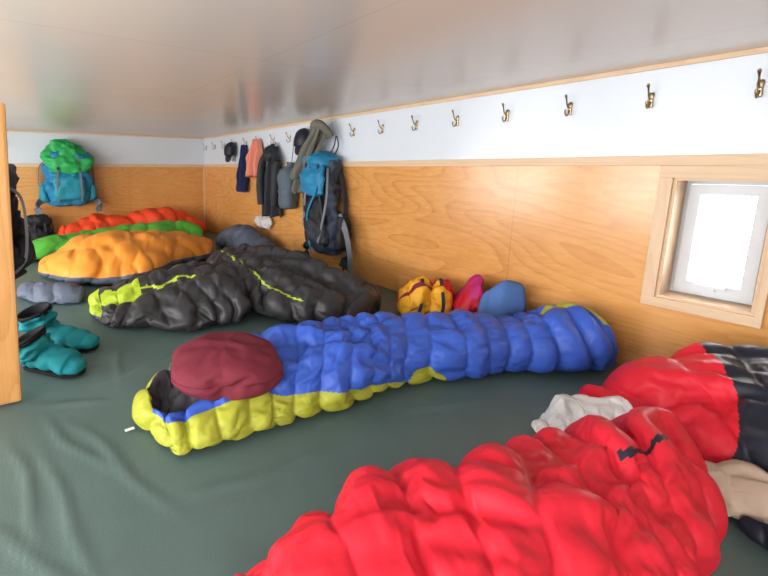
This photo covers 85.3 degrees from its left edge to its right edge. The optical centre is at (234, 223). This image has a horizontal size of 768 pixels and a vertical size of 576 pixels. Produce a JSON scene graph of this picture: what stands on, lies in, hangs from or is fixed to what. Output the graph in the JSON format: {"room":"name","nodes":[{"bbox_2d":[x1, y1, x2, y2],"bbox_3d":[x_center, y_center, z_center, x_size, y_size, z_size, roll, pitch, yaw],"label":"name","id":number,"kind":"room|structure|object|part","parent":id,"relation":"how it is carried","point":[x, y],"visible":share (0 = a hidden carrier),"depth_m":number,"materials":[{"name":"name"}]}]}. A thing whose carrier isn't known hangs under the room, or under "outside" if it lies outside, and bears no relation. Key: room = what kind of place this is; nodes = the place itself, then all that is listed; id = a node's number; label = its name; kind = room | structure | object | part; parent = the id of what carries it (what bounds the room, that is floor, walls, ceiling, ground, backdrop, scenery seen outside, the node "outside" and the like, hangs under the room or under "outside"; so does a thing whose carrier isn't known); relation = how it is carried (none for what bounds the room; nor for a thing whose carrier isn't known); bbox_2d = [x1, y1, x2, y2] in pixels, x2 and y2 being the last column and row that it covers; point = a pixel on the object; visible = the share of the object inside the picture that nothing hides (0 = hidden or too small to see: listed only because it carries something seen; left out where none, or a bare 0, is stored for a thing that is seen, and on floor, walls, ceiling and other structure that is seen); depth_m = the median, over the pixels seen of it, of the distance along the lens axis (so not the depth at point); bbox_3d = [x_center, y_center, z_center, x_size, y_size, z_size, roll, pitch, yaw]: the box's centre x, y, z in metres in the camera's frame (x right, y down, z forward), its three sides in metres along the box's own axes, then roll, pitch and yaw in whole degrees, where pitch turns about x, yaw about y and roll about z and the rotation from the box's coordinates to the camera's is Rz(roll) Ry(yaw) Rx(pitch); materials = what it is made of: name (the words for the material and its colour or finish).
{"room":"mountain hut dormitory","nodes":[
{"label":"mountain hut dormitory","id":0,"kind":"room"},
{"bbox_2d":[7,132,203,233],"bbox_3d":[-2.595,-0.325,5.287,5.400,1.830,0.150,-5,9,-29],"label":"wall","id":1,"kind":"structure","parent":0,"point":[122,191],"depth_m":5.69,"materials":[{"name":"brown wood"}]},
{"bbox_2d":[7,130,203,138],"bbox_3d":[-2.710,-1.197,5.002,5.046,0.022,0.014,-5,9,-29],"label":"trim","id":2,"kind":"structure","parent":1,"relation":"attached to","point":[7,130],"depth_m":5.42,"materials":[{"name":"brown wood"}]},
{"bbox_2d":[9,163,203,166],"bbox_3d":[-2.711,-0.767,5.060,5.040,0.046,0.020,-5,9,-29],"label":"trim","id":3,"kind":"structure","parent":1,"relation":"attached to","point":[15,164],"depth_m":5.71,"materials":[{"name":"wood"}]},
{"bbox_3d":[-2.296,-1.092,5.216,0.022,0.112,0.073,-5,9,-29],"label":"coat hook","id":4,"kind":"object","parent":1,"relation":"attached to","visible":0},
{"bbox_2d":[34,139,102,214],"bbox_3d":[-2.212,-0.577,5.137,0.862,1.077,0.377,-5,9,-29],"label":"backpack","id":5,"kind":"object","parent":4,"relation":"hanging from","point":[68,182],"visible":0.99,"depth_m":5.02,"materials":[{"name":"teal fabric"}]},
{"bbox_3d":[-2.220,-0.894,5.122,0.653,0.166,0.315,-5,9,-29],"label":"lid","id":6,"kind":"part","parent":5,"relation":"part of","materials":[{"name":"green fabric"}]},
{"bbox_2d":[0,0,767,137],"bbox_3d":[-0.825,-0.803,1.849,5.550,0.100,7.700,-5,9,-29],"label":"ceiling","id":7,"kind":"structure","parent":0,"point":[174,68],"depth_m":1.60,"materials":[{"name":"paint"}]},
{"bbox_2d":[204,53,767,364],"bbox_3d":[1.452,-0.029,3.240,0.340,1.830,7.400,-5,9,-29],"label":"wall","id":8,"kind":"structure","parent":0,"point":[580,235],"depth_m":2.27,"materials":[{"name":"brown wood"}]},
{"bbox_2d":[203,167,205,224],"bbox_3d":[-0.501,-0.246,6.377,0.022,1.362,0.022,-5,9,-29],"label":"trim","id":9,"kind":"structure","parent":8,"relation":"attached to","point":[203,167],"depth_m":6.33,"materials":[{"name":"brown wood"}]},
{"bbox_2d":[254,143,271,228],"bbox_3d":[0.354,-0.456,4.702,0.110,1.035,0.373,-5,9,-29],"label":"plastic bag","id":10,"kind":"object","parent":8,"relation":"hanging from","point":[262,222],"visible":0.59,"depth_m":4.71,"materials":[{"name":"white plastic"}]},
{"bbox_2d":[256,142,282,217],"bbox_3d":[0.404,-0.504,4.479,0.184,0.880,0.384,-5,9,-29],"label":"jacket","id":11,"kind":"object","parent":8,"relation":"hanging from","point":[266,182],"visible":0.94,"depth_m":4.45,"materials":[{"name":"black fabric"}]},
{"bbox_2d":[262,144,274,161],"bbox_3d":[0.390,-0.815,4.423,0.143,0.200,0.180,-5,9,-29],"label":"hood","id":12,"kind":"object","parent":11,"relation":"attached to","point":[269,151],"depth_m":4.39,"materials":[{"name":"black fabric"}]},
{"bbox_2d":[277,140,298,208],"bbox_3d":[0.570,-0.526,4.181,0.224,0.747,0.262,-5,9,-29],"label":"sack","id":13,"kind":"object","parent":8,"relation":"hanging from","point":[287,199],"visible":0.87,"depth_m":4.12,"materials":[{"name":"grey fabric"}]},
{"bbox_2d":[299,135,352,274],"bbox_3d":[0.841,-0.168,3.609,0.321,1.303,0.747,-5,9,-29],"label":"backpack","id":14,"kind":"object","parent":8,"relation":"hanging from","point":[327,231],"visible":1,"depth_m":3.52,"materials":[{"name":"fabric"}]},
{"bbox_3d":[0.786,-0.609,3.688,0.269,0.178,0.446,-5,9,-29],"label":"lid","id":15,"kind":"part","parent":14,"relation":"part of","materials":[{"name":"blue fabric"}]},
{"bbox_2d":[349,123,354,136],"bbox_3d":[1.039,-0.835,3.445,0.072,0.112,0.022,-5,9,-29],"label":"coat hook","id":16,"kind":"object","parent":8,"relation":"attached to","point":[353,130],"visible":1,"depth_m":3.45,"materials":[{"name":"gold metal"}]},
{"bbox_2d":[377,120,383,133],"bbox_3d":[1.191,-0.796,3.175,0.072,0.112,0.022,-5,9,-29],"label":"coat hook","id":17,"kind":"object","parent":8,"relation":"attached to","point":[382,128],"visible":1,"depth_m":3.18,"materials":[{"name":"gold metal"}]},
{"bbox_2d":[411,115,417,130],"bbox_3d":[1.343,-0.757,2.905,0.072,0.112,0.022,-5,9,-29],"label":"coat hook","id":18,"kind":"object","parent":8,"relation":"attached to","point":[416,122],"visible":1,"depth_m":2.91,"materials":[{"name":"gold metal"}]},
{"bbox_2d":[452,110,458,126],"bbox_3d":[1.495,-0.718,2.634,0.072,0.112,0.022,-5,9,-29],"label":"coat hook","id":19,"kind":"object","parent":8,"relation":"attached to","point":[457,117],"visible":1,"depth_m":2.64,"materials":[{"name":"gold metal"}]},
{"bbox_2d":[204,153,767,166],"bbox_3d":[1.294,-0.482,3.087,0.020,0.046,7.400,-5,9,-29],"label":"trim","id":20,"kind":"structure","parent":8,"relation":"attached to","point":[716,159],"depth_m":2.05,"materials":[{"name":"brown wood"}]},
{"bbox_2d":[204,46,767,138],"bbox_3d":[1.297,-0.911,3.026,0.014,0.022,7.400,-5,9,-29],"label":"trim","id":21,"kind":"structure","parent":8,"relation":"attached to","point":[762,49],"depth_m":2.11,"materials":[{"name":"brown wood"}]},
{"bbox_2d":[502,103,509,121],"bbox_3d":[1.647,-0.679,2.364,0.072,0.112,0.022,-5,9,-29],"label":"coat hook","id":22,"kind":"object","parent":8,"relation":"attached to","point":[506,114],"visible":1,"depth_m":2.37,"materials":[{"name":"gold metal"}]},
{"bbox_2d":[564,94,572,115],"bbox_3d":[1.799,-0.640,2.094,0.072,0.112,0.022,-5,9,-29],"label":"coat hook","id":23,"kind":"object","parent":8,"relation":"attached to","point":[569,105],"visible":1,"depth_m":2.10,"materials":[{"name":"gold metal"}]},
{"bbox_3d":[1.826,-0.629,2.111,0.008,0.070,0.022,-5,9,-29],"label":"plate","id":24,"kind":"part","parent":23,"relation":"part of","materials":[{"name":"gold metal"}]},
{"bbox_2d":[645,83,654,108],"bbox_3d":[1.951,-0.601,1.824,0.072,0.112,0.022,-5,9,-29],"label":"coat hook","id":25,"kind":"object","parent":8,"relation":"attached to","point":[648,104],"visible":1,"depth_m":1.83,"materials":[{"name":"gold metal"}]},
{"bbox_3d":[1.978,-0.590,1.840,0.008,0.070,0.022,-5,9,-29],"label":"plate","id":26,"kind":"part","parent":25,"relation":"part of","materials":[{"name":"gold metal"}]},
{"bbox_2d":[640,165,767,328],"bbox_3d":[2.095,0.079,1.713,0.022,0.671,0.359,-5,9,-29],"label":"trim","id":27,"kind":"structure","parent":8,"relation":"attached to","point":[667,171],"depth_m":1.70,"materials":[{"name":"brown wood"}]},
{"bbox_2d":[641,178,767,318],"bbox_3d":[2.095,0.086,1.714,0.022,0.570,0.359,-5,9,-29],"label":"trim","id":28,"kind":"structure","parent":8,"relation":"attached to","point":[665,185],"depth_m":1.83,"materials":[{"name":"brown wood"}]},
{"bbox_2d":[655,178,767,315],"bbox_3d":[2.256,0.074,1.790,0.344,0.570,0.293,-5,9,-29],"label":"trim","id":29,"kind":"structure","parent":8,"relation":"attached to","point":[663,290],"depth_m":1.82,"materials":[{"name":"brown wood"}]},
{"bbox_2d":[670,181,767,304],"bbox_3d":[2.257,0.074,1.790,0.143,0.546,0.269,-5,9,-29],"label":"window","id":30,"kind":"structure","parent":8,"relation":"in","point":[722,232],"depth_m":1.78,"materials":[{"name":"white paint"}]},
{"bbox_3d":[2.203,0.300,1.797,0.023,0.027,0.090,-5,9,-29],"label":"handle","id":31,"kind":"part","parent":30,"relation":"part of","materials":[{"name":"white paint"}]},
{"bbox_3d":[2.238,0.076,1.780,0.003,0.416,0.163,-5,9,-29],"label":"pane","id":32,"kind":"part","parent":30,"relation":"part of","materials":[{"name":"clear glass"}]},
{"bbox_2d":[754,68,764,98],"bbox_3d":[2.103,-0.562,1.553,0.072,0.112,0.022,-5,9,-29],"label":"coat hook","id":33,"kind":"object","parent":8,"relation":"attached to","point":[758,92],"visible":1,"depth_m":1.56,"materials":[{"name":"gold metal"}]},
{"bbox_3d":[2.130,-0.550,1.570,0.008,0.070,0.022,-5,9,-29],"label":"plate","id":34,"kind":"part","parent":33,"relation":"part of","materials":[{"name":"gold metal"}]},
{"bbox_3d":[-0.825,1.107,2.125,5.550,0.100,7.700,-5,9,-29],"label":"floor","id":35,"kind":"structure","parent":0,"visible":0},
{"bbox_3d":[-0.758,0.948,2.144,4.708,0.209,7.388,-5,9,-29],"label":"platform","id":36,"kind":"object","parent":35,"relation":"on","visible":0},
{"bbox_2d":[0,230,767,575],"bbox_3d":[-0.739,0.771,2.134,4.656,0.143,7.376,-5,9,-29],"label":"mattress","id":37,"kind":"object","parent":36,"relation":"on","point":[81,494],"visible":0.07,"depth_m":1.35,"materials":[{"name":"green fabric"}]},
{"bbox_2d":[0,103,21,404],"bbox_3d":[-1.051,0.150,1.538,0.300,1.250,0.045,-3,9,-29],"label":"board","id":38,"kind":"object","parent":37,"relation":"on","point":[10,376],"visible":1,"depth_m":1.60,"materials":[{"name":"orange wood"}]},
{"bbox_3d":[-1.036,-0.271,1.561,0.020,0.070,0.053,-5,9,-29],"label":"coat hook","id":39,"kind":"object","parent":38,"relation":"attached to","visible":0},
{"bbox_2d":[9,164,35,278],"bbox_3d":[-1.083,-0.007,1.686,0.359,0.570,0.279,-5,9,-29],"label":"backpack","id":40,"kind":"object","parent":39,"relation":"hanging from","point":[23,246],"visible":0.54,"depth_m":1.68,"materials":[{"name":"fabric"}]},
{"bbox_3d":[-1.080,-0.191,1.641,0.294,0.158,0.234,-5,9,-29],"label":"lid","id":41,"kind":"part","parent":40,"relation":"part of","materials":[{"name":"fabric"}]},
{"bbox_2d":[27,214,55,240],"bbox_3d":[-2.544,0.062,5.052,0.383,0.430,0.254,-5,9,-29],"label":"backpack","id":42,"kind":"object","parent":37,"relation":"on","point":[39,227],"visible":0.7,"depth_m":4.97,"materials":[{"name":"black fabric"}]},
{"bbox_3d":[-2.550,-0.044,5.043,0.305,0.168,0.224,-5,9,-29],"label":"lid","id":43,"kind":"part","parent":42,"relation":"part of","materials":[{"name":"black fabric"}]},
{"bbox_2d":[16,281,84,303],"bbox_3d":[-1.481,0.511,3.005,0.708,0.128,0.292,3,9,18],"label":"pillow","id":44,"kind":"object","parent":37,"relation":"on","point":[43,291],"visible":0.99,"depth_m":2.90,"materials":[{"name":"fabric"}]},
{"bbox_2d":[18,325,86,378],"bbox_3d":[-0.931,0.623,1.939,0.390,0.204,0.199,1,8,10],"label":"bootie","id":45,"kind":"object","parent":37,"relation":"on","point":[38,353],"visible":0.97,"depth_m":1.88,"materials":[{"name":"teal fabric"}]},
{"bbox_2d":[17,302,99,351],"bbox_3d":[-1.001,0.574,2.199,0.470,0.227,0.211,0,8,3],"label":"bootie","id":46,"kind":"object","parent":37,"relation":"on","point":[67,336],"visible":0.73,"depth_m":2.15,"materials":[{"name":"teal fabric"}]},
{"bbox_2d":[32,220,203,260],"bbox_3d":[-1.456,0.154,4.813,2.262,0.317,0.632,-5,9,-29],"label":"sleeping bag","id":47,"kind":"object","parent":37,"relation":"on","point":[48,245],"visible":0.35,"depth_m":4.79,"materials":[{"name":"green fabric"}]},
{"bbox_2d":[38,230,213,285],"bbox_3d":[-0.958,0.244,3.958,1.900,0.384,1.270,-5,9,-29],"label":"sleeping bag","id":48,"kind":"object","parent":37,"relation":"on","point":[108,257],"visible":0.88,"depth_m":3.52,"materials":[{"name":"orange fabric"}]},
{"bbox_2d":[58,207,205,234],"bbox_3d":[-1.404,-0.007,5.506,2.098,0.437,0.560,-5,9,-29],"label":"sleeping bag","id":49,"kind":"object","parent":37,"relation":"on","point":[95,221],"visible":0.41,"depth_m":5.36,"materials":[{"name":"red fabric"}]},
{"bbox_2d":[88,261,251,331],"bbox_3d":[-0.462,0.464,2.757,1.063,0.293,1.110,-5,9,-29],"label":"sleeping bag","id":50,"kind":"object","parent":37,"relation":"on","point":[191,296],"visible":0.99,"depth_m":2.50,"materials":[{"name":"grey fabric"}]},
{"bbox_2d":[215,224,276,247],"bbox_3d":[0.105,0.162,4.752,0.450,0.320,0.985,-5,9,-29],"label":"sleeping bag","id":51,"kind":"object","parent":37,"relation":"on","point":[235,235],"visible":0.65,"depth_m":4.58,"materials":[{"name":"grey fabric"}]},
{"bbox_2d":[206,243,381,322],"bbox_3d":[0.240,0.377,3.100,0.910,0.367,1.758,-7,11,-40],"label":"sleeping bag","id":52,"kind":"object","parent":37,"relation":"on","point":[285,285],"visible":0.77,"depth_m":2.61,"materials":[{"name":"grey fabric"}]},
{"bbox_2d":[132,302,617,454],"bbox_3d":[0.706,0.578,1.885,2.349,0.317,0.670,-2,9,-15],"label":"sleeping bag","id":53,"kind":"object","parent":37,"relation":"on","point":[333,363],"visible":0.78,"depth_m":1.77,"materials":[{"name":"blue fabric"}]},
{"bbox_2d":[171,331,283,400],"bbox_3d":[-0.038,0.590,1.634,0.457,0.195,0.398,-1,8,-7],"label":"pillow","id":54,"kind":"object","parent":53,"relation":"in","point":[214,366],"visible":1,"depth_m":1.50,"materials":[{"name":"red fabric"}]},
{"bbox_2d":[396,275,454,314],"bbox_3d":[1.324,0.488,2.661,0.387,0.272,0.402,2,8,12],"label":"sack","id":55,"kind":"object","parent":37,"relation":"on","point":[419,294],"visible":0.78,"depth_m":2.54,"materials":[{"name":"yellow fabric"}]},
{"bbox_2d":[452,274,483,312],"bbox_3d":[1.507,0.483,2.502,0.286,0.328,0.290,-5,9,-29],"label":"jacket","id":56,"kind":"object","parent":37,"relation":"on","point":[469,296],"visible":0.42,"depth_m":2.40,"materials":[{"name":"fabric"}]},
{"bbox_2d":[234,407,730,575],"bbox_3d":[0.637,0.701,0.912,1.407,0.351,0.602,-5,9,-29],"label":"sleeping bag","id":57,"kind":"object","parent":37,"relation":"on","point":[633,493],"visible":1,"depth_m":0.82,"materials":[{"name":"red fabric"}]},
{"bbox_3d":[1.013,0.548,0.948,0.221,0.046,0.026,-3,9,-20],"label":"zipper panel","id":58,"kind":"part","parent":57,"relation":"part of","materials":[{"name":"black fabric"}]},
{"bbox_2d":[477,280,525,318],"bbox_3d":[1.589,0.502,2.313,0.300,0.344,0.178,0,8,-3],"label":"sack","id":59,"kind":"object","parent":37,"relation":"on","point":[507,297],"visible":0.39,"depth_m":2.25,"materials":[{"name":"blue fabric"}]},
{"bbox_2d":[531,394,632,432],"bbox_3d":[1.286,0.713,1.429,0.256,0.180,0.254,-5,9,-29],"label":"plastic bag","id":60,"kind":"object","parent":37,"relation":"on","point":[563,410],"visible":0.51,"depth_m":1.43,"materials":[{"name":"white plastic"}]},
{"bbox_2d":[578,343,767,472],"bbox_3d":[1.877,0.646,1.259,0.724,0.360,1.070,-5,9,-29],"label":"sleeping bag","id":61,"kind":"object","parent":37,"relation":"on","point":[719,394],"visible":0.59,"depth_m":1.34,"materials":[{"name":"red fabric"}]},
{"bbox_2d":[708,459,767,524],"bbox_3d":[1.503,0.775,1.090,0.153,0.152,0.362,-6,10,-38],"label":"folded cloth","id":62,"kind":"object","parent":37,"relation":"on","point":[744,484],"visible":0.49,"depth_m":1.09,"materials":[{"name":"beige fabric"}]},
{"bbox_2d":[738,516,767,549],"bbox_3d":[1.435,0.835,0.967,0.090,0.070,0.225,-5,9,-29],"label":"sack","id":63,"kind":"object","parent":37,"relation":"on","point":[756,531],"visible":1,"depth_m":1.04,"materials":[{"name":"black fabric"}]},
{"bbox_3d":[0.127,-1.070,5.066,0.073,0.112,0.022,-5,9,-29],"label":"coat hook","id":64,"kind":"object","parent":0,"visible":0},
{"bbox_2d":[236,145,248,192],"bbox_3d":[0.085,-0.726,5.091,0.216,0.620,0.139,8,12,44],"label":"shirt","id":65,"kind":"object","parent":64,"relation":"hanging from","point":[242,183],"visible":0.93,"depth_m":5.05,"materials":[{"name":"blue fabric"}]},
{"bbox_3d":[0.279,-1.031,4.796,0.073,0.112,0.022,-5,9,-29],"label":"coat hook","id":66,"kind":"object","parent":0,"visible":0},
{"bbox_2d":[245,139,262,176],"bbox_3d":[0.225,-0.809,4.776,0.177,0.471,0.299,-5,9,-29],"label":"towel","id":67,"kind":"object","parent":66,"relation":"hanging from","point":[255,151],"visible":0.91,"depth_m":4.72,"materials":[{"name":"orange fabric"}]},
{"bbox_3d":[-0.025,-1.109,5.337,0.073,0.112,0.022,-5,9,-29],"label":"coat hook","id":68,"kind":"object","parent":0,"visible":0},
{"bbox_2d":[224,142,235,161],"bbox_3d":[-0.070,-0.990,5.322,0.162,0.275,0.190,-5,9,-29],"label":"cap","id":69,"kind":"object","parent":68,"relation":"hanging from","point":[230,148],"visible":1,"depth_m":5.25,"materials":[{"name":"black fabric"}]},
{"bbox_3d":[0.887,-0.874,3.715,0.073,0.112,0.022,-5,9,-29],"label":"coat hook","id":70,"kind":"object","parent":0,"visible":0},
{"bbox_2d":[290,119,333,193],"bbox_3d":[0.697,-0.636,3.780,0.178,0.719,0.554,-5,10,-33],"label":"trousers","id":71,"kind":"object","parent":70,"relation":"hanging from","point":[319,129],"visible":0.8,"depth_m":3.67,"materials":[{"name":"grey fabric"}]},
{"bbox_3d":[0.664,-0.674,3.749,0.098,0.505,0.397,-5,9,-29],"label":"trouser leg","id":72,"kind":"part","parent":71,"relation":"part of","materials":[{"name":"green fabric"}]},
{"bbox_3d":[0.702,-0.604,3.819,0.114,0.643,0.507,-5,9,-29],"label":"trouser leg","id":73,"kind":"part","parent":71,"relation":"part of","materials":[{"name":"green fabric"}]},
{"bbox_3d":[0.735,-0.914,3.986,0.073,0.112,0.022,-5,9,-29],"label":"coat hook","id":74,"kind":"object","parent":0,"visible":0},
{"bbox_2d":[294,128,309,154],"bbox_3d":[0.688,-0.844,3.966,0.163,0.276,0.190,-5,9,-29],"label":"cap","id":75,"kind":"object","parent":74,"relation":"hanging from","point":[301,135],"visible":0.63,"depth_m":3.90,"materials":[{"name":"black fabric"}]}
]}

